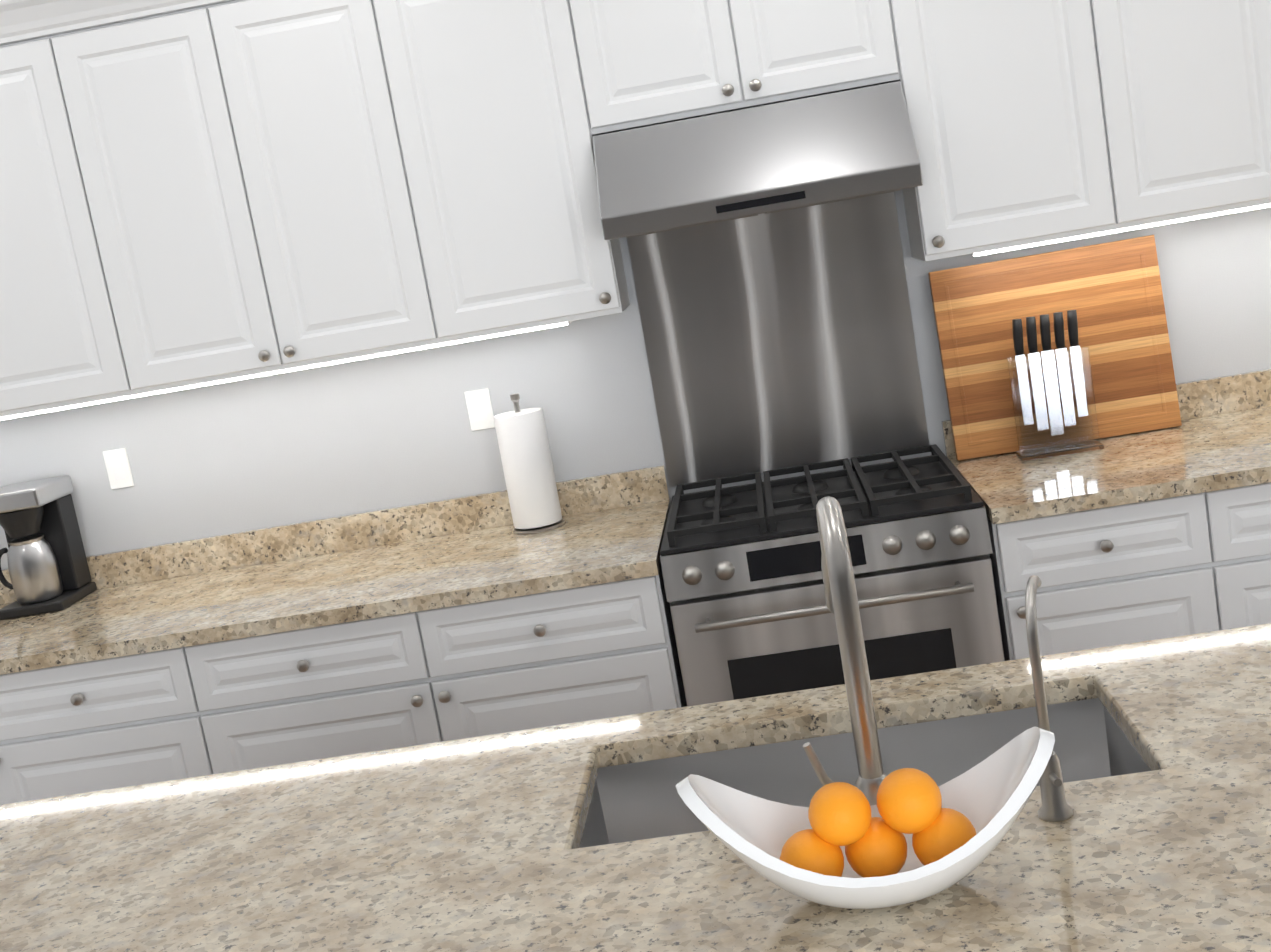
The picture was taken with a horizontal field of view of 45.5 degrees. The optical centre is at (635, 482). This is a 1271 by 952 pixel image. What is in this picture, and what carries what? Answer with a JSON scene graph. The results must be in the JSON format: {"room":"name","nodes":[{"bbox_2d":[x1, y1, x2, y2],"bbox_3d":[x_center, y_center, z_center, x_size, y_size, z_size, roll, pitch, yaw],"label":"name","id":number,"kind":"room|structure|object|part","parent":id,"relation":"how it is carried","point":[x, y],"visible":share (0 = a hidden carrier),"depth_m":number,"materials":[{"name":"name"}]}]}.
{"room":"kitchen","nodes":[
{"label":"kitchen","id":0,"kind":"room"},
{"bbox_2d":[0,189,1270,569],"bbox_3d":[-0.118,-0.451,4.381,6.470,2.850,0.100,-9,10,5],"label":"wall","id":1,"kind":"structure","parent":0,"point":[344,439],"depth_m":4.42,"materials":[{"name":"grey paint"}]},
{"bbox_2d":[0,0,135,419],"bbox_3d":[-1.936,-0.702,4.235,0.992,1.060,0.326,-9,10,5],"label":"upper cabinet","id":2,"kind":"object","parent":1,"relation":"attached to","point":[61,348],"depth_m":4.06,"materials":[{"name":"white"}]},
{"bbox_2d":[103,448,133,488],"bbox_3d":[-1.532,-0.039,4.495,0.072,0.116,0.008,-9,10,5],"label":"outlet","id":3,"kind":"object","parent":1,"relation":"attached to","point":[117,464],"depth_m":4.49,"materials":[{"name":"white plastic"}]},
{"bbox_3d":[-1.532,-0.039,4.493,0.032,0.066,0.002,-9,10,5],"label":"electrical outlet faces on the back wall","id":4,"kind":"part","parent":3,"relation":"part of","materials":[{"name":"white plastic"}]},
{"bbox_2d":[44,0,443,396],"bbox_3d":[-1.026,-0.845,4.148,0.858,1.060,0.326,-9,10,5],"label":"upper cabinet","id":5,"kind":"object","parent":1,"relation":"attached to","point":[200,192],"depth_m":3.99,"materials":[{"name":"white"}]},
{"bbox_2d":[464,388,494,430],"bbox_3d":[-0.451,-0.210,4.392,0.072,0.116,0.008,-9,10,5],"label":"outlet","id":6,"kind":"object","parent":1,"relation":"attached to","point":[484,394],"depth_m":4.39,"materials":[{"name":"white"}]},
{"bbox_3d":[-0.451,-0.209,4.390,0.032,0.066,0.002,-9,10,5],"label":"electrical outlet faces on the back wall","id":7,"kind":"part","parent":6,"relation":"part of","materials":[{"name":"white plastic"}]},
{"bbox_2d":[376,0,629,345],"bbox_3d":[-0.359,-0.950,4.085,0.498,1.060,0.326,-9,10,5],"label":"upper cabinet","id":8,"kind":"object","parent":1,"relation":"attached to","point":[494,105],"depth_m":3.94,"materials":[{"name":"white"}]},
{"bbox_2d":[0,369,1270,604],"bbox_3d":[0.424,-0.052,4.352,5.314,0.100,0.022,-9,10,5],"label":"backsplash","id":9,"kind":"structure","parent":1,"relation":"attached to","point":[1250,390],"depth_m":4.45,"materials":[{"name":"beige stone"}]},
{"bbox_2d":[572,0,907,135],"bbox_3d":[0.239,-1.276,3.985,0.799,0.595,0.326,-9,10,5],"label":"upper cabinet","id":10,"kind":"object","parent":1,"relation":"attached to","point":[647,62],"depth_m":3.86,"materials":[{"name":"white"}]},
{"bbox_2d":[593,81,928,486],"bbox_3d":[0.367,-0.480,4.017,0.791,0.994,0.534,-9,10,5],"label":"range hood","id":11,"kind":"object","parent":1,"relation":"attached to","point":[766,252],"visible":0.96,"depth_m":4.26,"materials":[{"name":"silver metal"}]},
{"bbox_2d":[896,0,1123,260],"bbox_3d":[0.911,-1.150,3.964,0.488,1.060,0.326,-9,10,5],"label":"upper cabinet","id":12,"kind":"object","parent":1,"relation":"attached to","point":[1008,102],"depth_m":3.84,"materials":[{"name":"white"}]},
{"bbox_2d":[1100,0,1270,230],"bbox_3d":[1.593,-1.257,3.899,0.898,1.060,0.326,-9,10,5],"label":"upper cabinet","id":13,"kind":"object","parent":1,"relation":"attached to","point":[1189,81],"depth_m":3.81,"materials":[{"name":"white"}]},
{"bbox_3d":[-0.095,1.576,1.272,6.470,0.060,6.930,-9,10,5],"label":"floor","id":14,"kind":"structure","parent":0,"visible":0},
{"bbox_2d":[0,649,215,805],"bbox_3d":[-1.591,0.844,4.281,1.130,0.861,0.746,-9,10,5],"label":"base cabinet","id":15,"kind":"object","parent":14,"relation":"on","point":[125,721],"depth_m":3.85,"materials":[{"name":"white wood"}]},
{"bbox_2d":[188,554,686,773],"bbox_3d":[-0.443,0.663,4.172,1.206,0.861,0.746,-9,10,5],"label":"base cabinet","id":16,"kind":"object","parent":14,"relation":"on","point":[434,621],"depth_m":3.76,"materials":[{"name":"white wood"}]},
{"bbox_2d":[0,497,670,676],"bbox_3d":[-1.073,0.316,4.135,2.340,0.038,0.776,-9,10,5],"label":"countertop","id":17,"kind":"structure","parent":16,"relation":"on","point":[601,546],"depth_m":3.94,"materials":[{"name":"beige stone"}]},
{"bbox_2d":[0,475,96,619],"bbox_3d":[-1.746,0.187,4.392,0.211,0.355,0.240,-9,10,5],"label":"coffee maker","id":18,"kind":"object","parent":17,"relation":"on","point":[48,569],"visible":1,"depth_m":4.33,"materials":[{"name":"black plastic"}]},
{"bbox_3d":[-1.821,0.252,4.373,0.048,0.126,0.016,-9,10,5],"label":"handle","id":19,"kind":"part","parent":18,"relation":"part of","materials":[{"name":"black plastic"}]},
{"bbox_2d":[0,503,43,537],"bbox_3d":[-1.757,0.112,4.343,0.132,0.075,0.132,-9,10,5],"label":"basket","id":20,"kind":"object","parent":18,"relation":"on","point":[25,520],"depth_m":4.30,"materials":[{"name":"black plastic"}]},
{"bbox_2d":[494,393,564,533],"bbox_3d":[-0.306,-0.060,4.272,0.150,0.387,0.150,-9,10,5],"label":"paper towel","id":21,"kind":"object","parent":17,"relation":"on","point":[526,460],"visible":1,"depth_m":4.22,"materials":[{"name":"white paper"}]},
{"bbox_2d":[0,496,1270,951],"bbox_3d":[0.083,0.715,2.000,2.410,1.309,1.153,-9,10,5],"label":"kitchen island","id":22,"kind":"object","parent":14,"relation":"on","point":[1142,822],"visible":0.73,"depth_m":2.07,"materials":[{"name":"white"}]},
{"bbox_2d":[802,496,902,836],"bbox_3d":[0.257,0.222,1.996,0.109,0.409,0.273,-9,10,5],"label":"faucet","id":23,"kind":"object","parent":22,"relation":"on","point":[841,598],"depth_m":1.88,"materials":[{"name":"silver metal"}]},
{"bbox_2d":[676,726,1054,908],"bbox_3d":[0.271,0.388,1.733,0.430,0.168,0.210,-9,10,5],"label":"fruit bowl","id":24,"kind":"object","parent":22,"relation":"on","point":[913,835],"visible":1,"depth_m":1.71,"materials":[{"name":"white ceramic"}]},
{"bbox_2d":[660,444,1004,706],"bbox_3d":[0.537,0.473,4.025,0.784,0.949,0.786,-9,10,5],"label":"range","id":25,"kind":"object","parent":14,"relation":"on","point":[752,615],"visible":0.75,"depth_m":3.67,"materials":[{"name":"silver metal"}]},
{"bbox_2d":[660,453,983,555],"bbox_3d":[0.467,0.048,3.989,0.780,0.012,0.713,-9,10,5],"label":"cooktop","id":26,"kind":"object","parent":25,"relation":"in","point":[956,506],"depth_m":3.71,"materials":[{"name":"black metal"}]},
{"bbox_3d":[0.455,0.176,3.654,0.784,0.116,0.055,-9,10,5],"label":"panel","id":27,"kind":"part","parent":25,"relation":"part of","materials":[{"name":"metal"}]},
{"bbox_3d":[0.514,0.510,3.717,0.776,0.560,0.043,-9,10,5],"label":"door","id":28,"kind":"part","parent":25,"relation":"part of","materials":[{"name":"metal"}]},
{"bbox_2d":[986,493,1227,660],"bbox_3d":[1.189,0.406,4.017,0.496,0.861,0.746,-9,10,5],"label":"base cabinet","id":29,"kind":"object","parent":14,"relation":"on","point":[1152,570],"depth_m":3.61,"materials":[{"name":"white wood"}]},
{"bbox_2d":[947,405,1270,524],"bbox_3d":[1.944,-0.159,3.848,2.196,0.038,0.776,-9,10,5],"label":"countertop","id":30,"kind":"structure","parent":29,"relation":"on","point":[1217,452],"depth_m":3.74,"materials":[{"name":"beige stone"}]},
{"bbox_2d":[928,235,1181,459],"bbox_3d":[1.151,-0.367,4.172,0.610,0.524,0.093,-9,10,5],"label":"cutting board","id":31,"kind":"object","parent":30,"relation":"on","point":[1111,293],"visible":0.9,"depth_m":4.15,"materials":[{"name":"brown wood"}]},
{"bbox_2d":[1007,310,1103,460],"bbox_3d":[1.110,-0.261,4.049,0.216,0.375,0.091,-9,10,5],"label":"knife block","id":32,"kind":"object","parent":30,"relation":"on","point":[1054,405],"visible":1,"depth_m":4.02,"materials":[{"name":"white plastic"}]},
{"bbox_2d":[1216,485,1270,628],"bbox_3d":[1.902,0.294,3.949,0.954,0.861,0.746,-9,10,5],"label":"base cabinet","id":33,"kind":"object","parent":14,"relation":"on","point":[1243,516],"depth_m":3.58,"materials":[{"name":"white wood"}]}
]}

